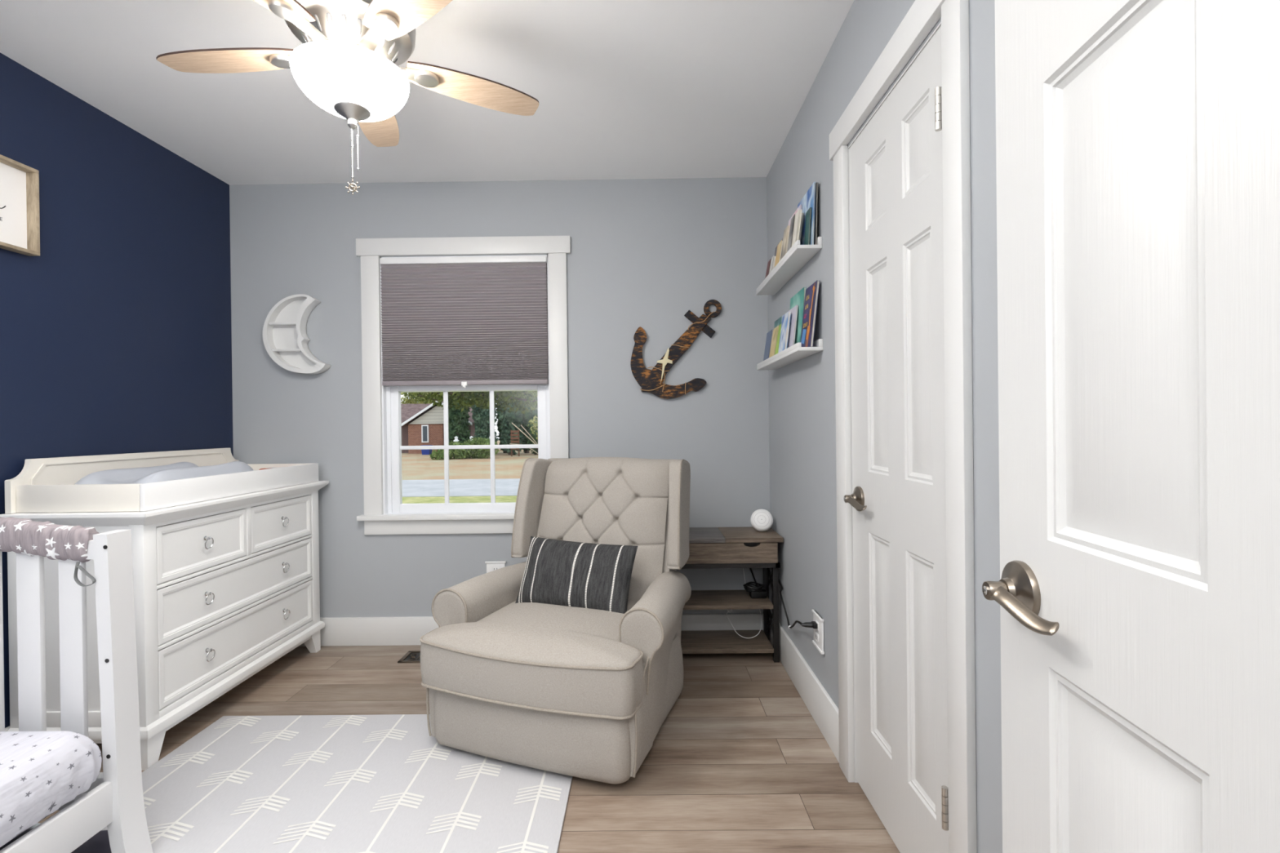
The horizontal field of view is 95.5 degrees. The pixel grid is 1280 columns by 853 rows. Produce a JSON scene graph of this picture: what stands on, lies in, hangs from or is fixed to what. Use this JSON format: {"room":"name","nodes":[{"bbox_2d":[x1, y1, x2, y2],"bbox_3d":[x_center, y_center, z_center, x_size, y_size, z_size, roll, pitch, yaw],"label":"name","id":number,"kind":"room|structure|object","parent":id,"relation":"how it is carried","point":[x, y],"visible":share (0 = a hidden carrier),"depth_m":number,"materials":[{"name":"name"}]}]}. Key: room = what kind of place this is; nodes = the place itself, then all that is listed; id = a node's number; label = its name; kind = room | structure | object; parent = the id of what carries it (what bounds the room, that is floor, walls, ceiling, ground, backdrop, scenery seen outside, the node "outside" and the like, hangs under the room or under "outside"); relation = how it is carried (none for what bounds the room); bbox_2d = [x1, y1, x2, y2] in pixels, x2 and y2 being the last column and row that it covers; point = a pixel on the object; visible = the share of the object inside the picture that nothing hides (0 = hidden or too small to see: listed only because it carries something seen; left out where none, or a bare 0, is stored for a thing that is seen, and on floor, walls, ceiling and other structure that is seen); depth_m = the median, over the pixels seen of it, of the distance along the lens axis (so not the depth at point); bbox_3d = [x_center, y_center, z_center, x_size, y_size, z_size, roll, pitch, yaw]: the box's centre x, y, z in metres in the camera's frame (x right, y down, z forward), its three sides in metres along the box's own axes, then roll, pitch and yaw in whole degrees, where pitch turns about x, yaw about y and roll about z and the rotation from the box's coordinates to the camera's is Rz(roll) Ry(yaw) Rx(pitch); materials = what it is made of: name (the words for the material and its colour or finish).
{"room":"bedroom","nodes":[
{"label":"bedroom","id":0,"kind":"room"},
{"bbox_2d":[0,52,233,728],"bbox_3d":[-2.225,-0.050,1.535,0.120,2.440,3.321,-1,0,0],"label":"wall","id":1,"kind":"structure","parent":0,"point":[116,338],"depth_m":2.35,"materials":[{"name":"blue paint"}]},
{"bbox_2d":[0,154,39,256],"bbox_3d":[-2.151,-0.755,1.727,0.039,0.303,0.671,-1,0,0],"label":"framed print","id":2,"kind":"object","parent":1,"relation":"attached to","point":[20,217],"visible":1,"depth_m":2.02,"materials":[{"name":"white paper"}]},
{"bbox_2d":[0,0,853,185],"bbox_3d":[-0.392,-1.339,0.878,3.883,0.100,4.761,-1,0,0],"label":"ceiling","id":3,"kind":"structure","parent":0,"point":[623,89],"depth_m":2.19,"materials":[{"name":"white paint"}]},
{"bbox_2d":[155,0,538,195],"bbox_3d":[-0.860,-0.973,1.668,1.049,0.625,1.082,-1,0,0],"label":"ceiling fan","id":4,"kind":"object","parent":3,"relation":"hanging from","point":[349,57],"visible":1,"depth_m":1.61,"materials":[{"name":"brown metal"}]},
{"bbox_2d":[38,645,900,852],"bbox_3d":[-0.363,1.201,0.887,3.883,0.100,4.761,-1,0,0],"label":"floor","id":5,"kind":"structure","parent":0,"point":[740,762],"depth_m":2.00,"materials":[{"name":"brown wood"}]},
{"bbox_2d":[0,529,153,852],"bbox_3d":[-1.731,0.707,0.885,0.842,0.896,1.342,-1,0,0],"label":"crib","id":6,"kind":"object","parent":5,"relation":"on","point":[114,801],"visible":0.73,"depth_m":1.51,"materials":[{"name":"white paint"}]},
{"bbox_2d":[0,516,99,586],"bbox_3d":[-1.638,0.319,1.509,0.505,0.178,0.078,-1,0,0],"label":"cover","id":7,"kind":"object","parent":6,"relation":"attached to","point":[51,540],"visible":0.94,"depth_m":1.50,"materials":[{"name":"grey fabric"}]},
{"bbox_2d":[0,731,102,847],"bbox_3d":[-1.709,0.840,0.898,0.729,0.174,1.176,-1,0,0],"label":"mattress","id":8,"kind":"object","parent":6,"relation":"on","point":[41,772],"visible":1,"depth_m":1.34,"materials":[{"name":"white fabric"}]},
{"bbox_2d":[0,480,328,770],"bbox_3d":[-1.879,0.726,2.490,0.500,0.874,1.122,-1,0,0],"label":"dresser","id":9,"kind":"object","parent":5,"relation":"on","point":[224,588],"visible":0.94,"depth_m":2.20,"materials":[{"name":"white paint"}]},
{"bbox_2d":[4,448,318,513],"bbox_3d":[-1.899,0.198,2.498,0.458,0.178,1.100,-1,0,0],"label":"tray","id":10,"kind":"object","parent":9,"relation":"on","point":[43,485],"visible":0.95,"depth_m":2.12,"materials":[{"name":"white paint"}]},
{"bbox_2d":[74,461,253,484],"bbox_3d":[-1.891,0.215,2.363,0.372,0.121,0.630,-1,0,0],"label":"changing pad","id":11,"kind":"object","parent":10,"relation":"in","point":[180,470],"visible":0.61,"depth_m":2.25,"materials":[{"name":"white fabric"}]},
{"bbox_2d":[258,466,281,470],"bbox_3d":[-1.843,0.240,2.942,0.130,0.066,0.087,-1,0,0],"label":"pack","id":12,"kind":"object","parent":10,"relation":"in","point":[271,467],"visible":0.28,"depth_m":2.91,"materials":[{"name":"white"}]},
{"bbox_2d":[100,714,573,852],"bbox_3d":[-0.944,1.151,1.335,1.442,0.010,1.948,-1,0,0],"label":"rug","id":13,"kind":"object","parent":5,"relation":"on","point":[290,784],"visible":0.8,"depth_m":1.81,"materials":[{"name":"white fabric"}]},
{"bbox_2d":[397,650,420,662],"bbox_3d":[-1.035,1.148,2.903,0.295,0.006,0.140,-1,0,0],"label":"floor vent","id":14,"kind":"object","parent":5,"relation":"in","point":[411,656],"visible":0.34,"depth_m":2.89,"materials":[{"name":"brown metal"}]},
{"bbox_2d":[408,653,420,660],"bbox_3d":[-1.029,1.148,2.904,0.250,0.004,0.114,-1,0,0],"label":"grille","id":15,"kind":"object","parent":14,"relation":"attached to","point":[411,656],"depth_m":2.90,"materials":[{"name":"brown metal"}]},
{"bbox_2d":[419,457,691,784],"bbox_3d":[-0.264,0.638,2.304,0.920,0.991,0.932,-1,0,19],"label":"recliner","id":16,"kind":"object","parent":5,"relation":"on","point":[580,692],"visible":0.77,"depth_m":2.00,"materials":[{"name":"fabric"}]},
{"bbox_2d":[420,600,643,716],"bbox_3d":[-0.299,0.798,2.199,0.805,0.203,0.702,-1,0,19],"label":"seat cushion","id":17,"kind":"object","parent":16,"relation":"on","point":[550,658],"depth_m":1.90,"materials":[{"name":"fabric"}]},
{"bbox_2d":[515,536,637,613],"bbox_3d":[-0.257,0.597,2.333,0.485,0.265,0.175,-1,0,23],"label":"throw pillow","id":18,"kind":"object","parent":16,"relation":"on","point":[597,576],"visible":0.95,"depth_m":2.28,"materials":[{"name":"grey fabric"}]},
{"bbox_2d":[680,526,783,662],"bbox_3d":[0.364,0.831,2.892,0.632,0.608,0.298,-1,0,0],"label":"console table","id":19,"kind":"object","parent":5,"relation":"on","point":[709,548],"visible":0.56,"depth_m":2.79,"materials":[{"name":"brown wood"}]},
{"bbox_2d":[726,608,761,638],"bbox_3d":[0.518,0.957,2.945,0.198,0.172,0.173,-1,0,0],"label":"charging cord","id":20,"kind":"object","parent":19,"relation":"on","point":[759,609],"visible":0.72,"depth_m":2.91,"materials":[{"name":"white plastic"}]},
{"bbox_2d":[742,568,767,598],"bbox_3d":[0.569,0.710,2.934,0.117,0.279,0.197,-1,0,0],"label":"power adapter","id":21,"kind":"object","parent":19,"relation":"on","point":[756,591],"visible":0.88,"depth_m":2.87,"materials":[{"name":"black plastic"}]},
{"bbox_2d":[750,509,773,531],"bbox_3d":[0.610,0.469,2.908,0.111,0.114,0.086,-1,0,14],"label":"machine","id":22,"kind":"object","parent":19,"relation":"on","point":[762,520],"visible":1,"depth_m":2.88,"materials":[{"name":"white plastic"}]},
{"bbox_2d":[229,177,771,617],"bbox_3d":[-0.678,-0.074,3.130,2.953,2.440,0.130,-1,0,0],"label":"wall","id":23,"kind":"structure","parent":0,"point":[646,253],"depth_m":3.06,"materials":[{"name":"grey paint"}]},
{"bbox_2d":[262,293,331,373],"bbox_3d":[-1.793,-0.480,3.040,0.325,0.410,0.058,-1,0,0],"label":"shelf","id":24,"kind":"object","parent":23,"relation":"attached to","point":[286,340],"visible":1,"depth_m":3.04,"materials":[{"name":"white paint"}]},
{"bbox_2d":[355,235,570,534],"bbox_3d":[-0.918,-0.214,3.104,1.128,1.555,0.175,-1,0,0],"label":"window","id":25,"kind":"structure","parent":23,"relation":"in","point":[385,513],"depth_m":3.05,"materials":[{"name":"white paint"}]},
{"bbox_2d":[379,255,548,387],"bbox_3d":[-0.921,-0.544,3.056,0.872,0.684,0.054,-1,0,0],"label":"blind","id":26,"kind":"object","parent":25,"relation":"attached to","point":[477,320],"visible":1,"depth_m":3.05,"materials":[{"name":"grey fabric"}]},
{"bbox_2d":[484,560,506,573],"bbox_3d":[-0.759,0.773,3.061,0.110,0.126,0.012,-1,0,0],"label":"wall outlet","id":27,"kind":"object","parent":23,"relation":"attached to","point":[491,566],"visible":0.41,"depth_m":3.06,"materials":[{"name":"white plastic"}]},
{"bbox_2d":[492,566,498,571],"bbox_3d":[-0.759,0.751,3.058,0.034,0.028,0.003,-1,0,0],"label":"socket","id":28,"kind":"object","parent":27,"relation":"attached to","point":[494,568],"depth_m":3.06,"materials":[{"name":"white plastic"}]},
{"bbox_2d":[298,613,763,646],"bbox_3d":[-0.725,1.073,3.062,2.801,0.148,0.015,-1,0,0],"label":"baseboard","id":29,"kind":"structure","parent":23,"relation":"attached to","point":[337,631],"depth_m":3.06,"materials":[{"name":"white paint"}]},
{"bbox_2d":[630,299,721,399],"bbox_3d":[0.189,-0.404,3.039,0.479,0.515,0.038,-1,0,0],"label":"anchor","id":30,"kind":"object","parent":23,"relation":"attached to","point":[650,381],"visible":1,"depth_m":3.03,"materials":[{"name":"brown wood"}]},
{"bbox_2d":[766,0,1002,852],"bbox_3d":[0.728,-0.084,1.456,0.120,2.440,3.201,-1,0,0],"label":"wall","id":31,"kind":"structure","parent":0,"point":[802,402],"depth_m":2.01,"materials":[{"name":"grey paint"}]},
{"bbox_2d":[755,236,822,295],"bbox_3d":[0.621,-0.673,2.507,0.091,0.042,0.772,-1,0,0],"label":"ledge","id":32,"kind":"object","parent":31,"relation":"attached to","point":[797,255],"visible":1,"depth_m":2.38,"materials":[{"name":"white paint"}]},
{"bbox_2d":[764,259,771,278],"bbox_3d":[0.607,-0.725,2.751,0.033,0.120,0.066,-1,0,0],"label":"picture book","id":33,"kind":"object","parent":32,"relation":"on","point":[770,260],"visible":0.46,"depth_m":2.74,"materials":[{"name":"beige paper"}]},
{"bbox_2d":[768,255,776,273],"bbox_3d":[0.607,-0.723,2.676,0.033,0.118,0.046,-1,0,0],"label":"picture book","id":34,"kind":"object","parent":32,"relation":"on","point":[773,259],"visible":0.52,"depth_m":2.66,"materials":[{"name":"beige paper"}]},
{"bbox_2d":[774,240,782,266],"bbox_3d":[0.606,-0.734,2.541,0.033,0.140,0.076,-1,0,0],"label":"picture book","id":35,"kind":"object","parent":32,"relation":"on","point":[780,245],"visible":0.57,"depth_m":2.52,"materials":[{"name":"beige paper"}]},
{"bbox_2d":[780,225,790,259],"bbox_3d":[0.605,-0.746,2.424,0.033,0.165,0.071,-1,0,0],"label":"picture book","id":36,"kind":"object","parent":32,"relation":"on","point":[786,232],"visible":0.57,"depth_m":2.40,"materials":[{"name":"beige paper"}]},
{"bbox_2d":[786,213,795,252],"bbox_3d":[0.604,-0.750,2.315,0.033,0.172,0.059,-1,0,0],"label":"picture book","id":37,"kind":"object","parent":32,"relation":"on","point":[793,220],"visible":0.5,"depth_m":2.31,"materials":[{"name":"beige paper"}]},
{"bbox_2d":[788,204,801,226],"bbox_3d":[0.632,-0.771,2.388,0.016,0.212,0.190,-1,0,0],"label":"picture book","id":38,"kind":"object","parent":32,"relation":"on","point":[799,207],"visible":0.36,"depth_m":2.37,"materials":[{"name":"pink paper"}]},
{"bbox_2d":[791,208,802,245],"bbox_3d":[0.604,-0.747,2.245,0.033,0.168,0.053,-1,0,0],"label":"picture book","id":39,"kind":"object","parent":32,"relation":"on","point":[798,215],"visible":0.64,"depth_m":2.22,"materials":[{"name":"beige paper"}]},
{"bbox_2d":[798,212,804,240],"bbox_3d":[0.620,-0.749,2.278,0.033,0.170,0.046,-1,0,0],"label":"picture book","id":40,"kind":"object","parent":32,"relation":"on","point":[802,218],"visible":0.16,"depth_m":2.26,"materials":[{"name":"beige paper"}]},
{"bbox_2d":[797,182,815,244],"bbox_3d":[0.642,-0.784,2.258,0.014,0.238,0.230,-1,0,0],"label":"picture book","id":41,"kind":"object","parent":32,"relation":"on","point":[807,202],"visible":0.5,"depth_m":2.19,"materials":[{"name":"blue paper"}]},
{"bbox_2d":[804,207,811,244],"bbox_3d":[0.630,-0.739,2.186,0.015,0.150,0.055,-1,0,0],"label":"picture book","id":42,"kind":"object","parent":32,"relation":"on","point":[808,214],"visible":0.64,"depth_m":2.17,"materials":[{"name":"teal paper"}]},
{"bbox_2d":[813,182,817,244],"bbox_3d":[0.649,-0.781,2.233,0.013,0.232,0.200,-1,0,0],"label":"picture book","id":43,"kind":"object","parent":32,"relation":"on","point":[816,183],"visible":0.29,"depth_m":2.14,"materials":[{"name":"black paper"}]},
{"bbox_2d":[756,338,822,370],"bbox_3d":[0.625,-0.300,2.509,0.091,0.042,0.772,-1,0,0],"label":"ledge","id":44,"kind":"object","parent":31,"relation":"attached to","point":[796,352],"visible":1,"depth_m":2.33,"materials":[{"name":"white paint"}]},
{"bbox_2d":[763,329,773,360],"bbox_3d":[0.615,-0.375,2.790,0.032,0.164,0.120,-1,0,0],"label":"picture book","id":45,"kind":"object","parent":44,"relation":"on","point":[769,335],"visible":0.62,"depth_m":2.78,"materials":[{"name":"blue paper"}]},
{"bbox_2d":[768,325,778,357],"bbox_3d":[0.617,-0.374,2.670,0.038,0.164,0.100,-1,0,0],"label":"picture book","id":46,"kind":"object","parent":44,"relation":"on","point":[775,331],"visible":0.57,"depth_m":2.66,"materials":[{"name":"beige paper"}]},
{"bbox_2d":[774,324,781,354],"bbox_3d":[0.616,-0.374,2.575,0.034,0.164,0.070,-1,0,0],"label":"picture book","id":47,"kind":"object","parent":44,"relation":"on","point":[780,326],"visible":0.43,"depth_m":2.58,"materials":[{"name":"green paper"}]},
{"bbox_2d":[773,315,782,328],"bbox_3d":[0.651,-0.401,2.729,0.021,0.215,0.190,-1,0,0],"label":"picture book","id":48,"kind":"object","parent":44,"relation":"on","point":[778,322],"visible":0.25,"depth_m":2.74,"materials":[{"name":"teal paper"}]},
{"bbox_2d":[777,311,791,352],"bbox_3d":[0.614,-0.386,2.477,0.035,0.190,0.105,-1,0,0],"label":"picture book","id":49,"kind":"object","parent":44,"relation":"on","point":[785,317],"visible":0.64,"depth_m":2.45,"materials":[{"name":"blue paper"}]},
{"bbox_2d":[786,304,798,348],"bbox_3d":[0.632,-0.394,2.439,0.028,0.204,0.140,-1,0,0],"label":"picture book","id":50,"kind":"object","parent":44,"relation":"on","point":[791,339],"visible":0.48,"depth_m":2.40,"materials":[{"name":"beige paper"}]},
{"bbox_2d":[790,287,805,344],"bbox_3d":[0.651,-0.423,2.417,0.022,0.262,0.215,-1,0,0],"label":"picture book","id":51,"kind":"object","parent":44,"relation":"on","point":[798,299],"visible":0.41,"depth_m":2.37,"materials":[{"name":"teal paper"}]},
{"bbox_2d":[800,280,819,346],"bbox_3d":[0.642,-0.413,2.204,0.038,0.246,0.150,-1,0,0],"label":"picture book","id":52,"kind":"object","parent":44,"relation":"on","point":[811,294],"visible":0.96,"depth_m":2.18,"materials":[{"name":"blue paper"}]},
{"bbox_2d":[768,610,839,762],"bbox_3d":[0.674,1.054,1.520,0.015,0.165,3.081,-1,0,0],"label":"baseboard","id":53,"kind":"structure","parent":31,"relation":"attached to","point":[819,703],"depth_m":2.29,"materials":[{"name":"white paint"}]},
{"bbox_2d":[811,608,824,654],"bbox_3d":[0.674,0.776,2.204,0.012,0.130,0.120,-1,0,0],"label":"wall outlet","id":54,"kind":"object","parent":31,"relation":"attached to","point":[818,633],"visible":0.95,"depth_m":2.18,"materials":[{"name":"white plastic"}]},
{"bbox_2d":[778,579,817,628],"bbox_3d":[0.650,0.799,2.569,0.057,0.180,0.764,-1,0,1],"label":"power cable","id":55,"kind":"object","parent":54,"relation":"attached to","point":[813,624],"visible":0.91,"depth_m":2.38,"materials":[{"name":"black plastic"}]},
{"bbox_2d":[815,631,818,642],"bbox_3d":[0.672,0.798,2.204,0.003,0.028,0.034,-1,0,0],"label":"socket","id":56,"kind":"object","parent":54,"relation":"attached to","point":[816,633],"depth_m":2.20,"materials":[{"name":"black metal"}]},
{"bbox_2d":[844,26,949,852],"bbox_3d":[0.666,0.121,1.543,0.083,2.000,0.611,-1,0,0],"label":"door","id":57,"kind":"structure","parent":31,"relation":"in","point":[897,499],"depth_m":1.49,"materials":[{"name":"white paint"}]},
{"bbox_2d":[829,0,977,852],"bbox_3d":[0.715,0.077,1.551,0.140,2.118,0.819,-1,0,0],"label":"trim","id":58,"kind":"structure","parent":31,"relation":"attached to","point":[922,15],"depth_m":1.21,"materials":[{"name":"white paint"}]},
{"bbox_2d":[982,0,1279,852],"bbox_3d":[0.460,0.121,0.424,0.083,2.016,0.762,-1,0,5],"label":"door","id":59,"kind":"structure","parent":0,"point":[1137,591],"depth_m":0.56,"materials":[{"name":"white paint"}]},
{"label":"outside","id":60,"kind":"structure","parent":0,"visible":0},
{"bbox_2d":[401,440,537,479],"bbox_3d":[-14.624,2.105,54.005,110.000,0.219,60.000,-1,0,0],"label":"lawn","id":61,"kind":"structure","parent":60,"point":[414,466],"depth_m":31.82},
{"bbox_2d":[421,444,432,454],"bbox_3d":[-16.290,1.811,44.414,0.700,0.780,0.700,-1,0,0],"label":"recycling bin","id":62,"kind":"object","parent":61,"relation":"on","point":[424,451],"visible":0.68,"depth_m":44.14,"materials":[{"name":"blue plastic"}]},
{"bbox_2d":[400,392,472,404],"bbox_3d":[-22.193,-1.305,66.523,10.766,7.022,4.353,-1,0,-11],"label":"tree","id":63,"kind":"object","parent":61,"relation":"on","point":[406,401],"visible":0.13,"depth_m":65.13,"materials":[{"name":"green plant"}]},
{"bbox_2d":[400,400,475,453],"bbox_3d":[-20.415,0.083,49.884,14.520,4.330,8.500,-1,0,0],"label":"house","id":64,"kind":"structure","parent":61,"relation":"on","point":[421,424],"depth_m":46.12,"materials":[{"name":"red brick"}]},
{"bbox_2d":[448,395,471,445],"bbox_3d":[-13.657,-1.094,43.658,2.139,6.626,1.875,-1,0,0],"label":"evergreen tree","id":65,"kind":"object","parent":61,"relation":"on","point":[458,420],"visible":0.47,"depth_m":43.24,"materials":[{"name":"green plant"}]},
{"bbox_2d":[428,436,499,459],"bbox_3d":[-11.905,1.555,39.193,4.568,1.686,2.146,-1,0,-27],"label":"shrub","id":66,"kind":"object","parent":61,"relation":"on","point":[455,453],"visible":0.6,"depth_m":38.99,"materials":[{"name":"green plant"}]},
{"bbox_2d":[471,391,498,451],"bbox_3d":[-11.750,-1.392,43.827,2.060,7.321,1.968,0,0,42],"label":"evergreen tree","id":67,"kind":"object","parent":61,"relation":"on","point":[481,416],"visible":0.34,"depth_m":43.39,"materials":[{"name":"green plant"}]},
{"bbox_2d":[495,403,507,453],"bbox_3d":[-10.757,-1.033,46.347,1.574,6.595,1.598,-1,0,0],"label":"evergreen tree","id":68,"kind":"object","parent":61,"relation":"on","point":[499,421],"visible":0.06,"depth_m":46.12,"materials":[{"name":"green plant"}]},
{"bbox_2d":[496,391,524,454],"bbox_3d":[-9.766,-1.296,43.870,2.148,7.067,1.933,-1,0,0],"label":"evergreen tree","id":69,"kind":"object","parent":61,"relation":"on","point":[507,418],"visible":0.4,"depth_m":43.45,"materials":[{"name":"green plant"}]},
{"bbox_2d":[510,430,519,456],"bbox_3d":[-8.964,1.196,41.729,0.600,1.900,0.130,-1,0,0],"label":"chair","id":70,"kind":"object","parent":61,"relation":"on","point":[511,431],"visible":0.8,"depth_m":41.67,"materials":[{"name":"brown wood"}]},
{"bbox_2d":[509,415,537,453],"bbox_3d":[-6.762,0.511,40.578,4.746,3.268,1.963,-1,0,0],"label":"bush","id":71,"kind":"object","parent":61,"relation":"on","point":[535,424],"visible":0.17,"depth_m":40.60,"materials":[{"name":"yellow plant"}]},
{"bbox_2d":[518,401,530,453],"bbox_3d":[-9.038,-1.068,46.322,1.568,6.505,1.588,-1,0,0],"label":"evergreen tree","id":72,"kind":"object","parent":61,"relation":"on","point":[525,450],"visible":0.16,"depth_m":45.99,"materials":[{"name":"green plant"}]},
{"bbox_2d":[524,393,537,454],"bbox_3d":[-7.753,-1.166,43.806,2.036,6.598,1.897,-1,0,-29],"label":"evergreen tree","id":73,"kind":"object","parent":61,"relation":"on","point":[529,415],"visible":0.22,"depth_m":43.41,"materials":[{"name":"green plant"}]},
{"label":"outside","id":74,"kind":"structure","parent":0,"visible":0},
{"bbox_2d":[402,495,516,503],"bbox_3d":[-9.903,2.374,10.804,100.000,0.200,14.939,-1,0,0],"label":"lawn","id":75,"kind":"structure","parent":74,"point":[442,499],"depth_m":17.44,"materials":[{"name":"green plant"}]},
{"bbox_2d":[404,391,537,413],"bbox_3d":[-2.332,-0.055,15.618,8.304,4.492,2.235,-1,0,0],"label":"magnolia tree","id":76,"kind":"object","parent":75,"relation":"on","point":[504,397],"visible":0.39,"depth_m":15.28,"materials":[{"name":"green plant"}]},
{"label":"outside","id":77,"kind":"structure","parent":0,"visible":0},
{"bbox_2d":[401,478,519,497],"bbox_3d":[-9.836,2.325,21.123,100.000,0.220,5.700,-1,0,0],"label":"road","id":78,"kind":"structure","parent":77,"point":[457,487],"depth_m":20.60,"materials":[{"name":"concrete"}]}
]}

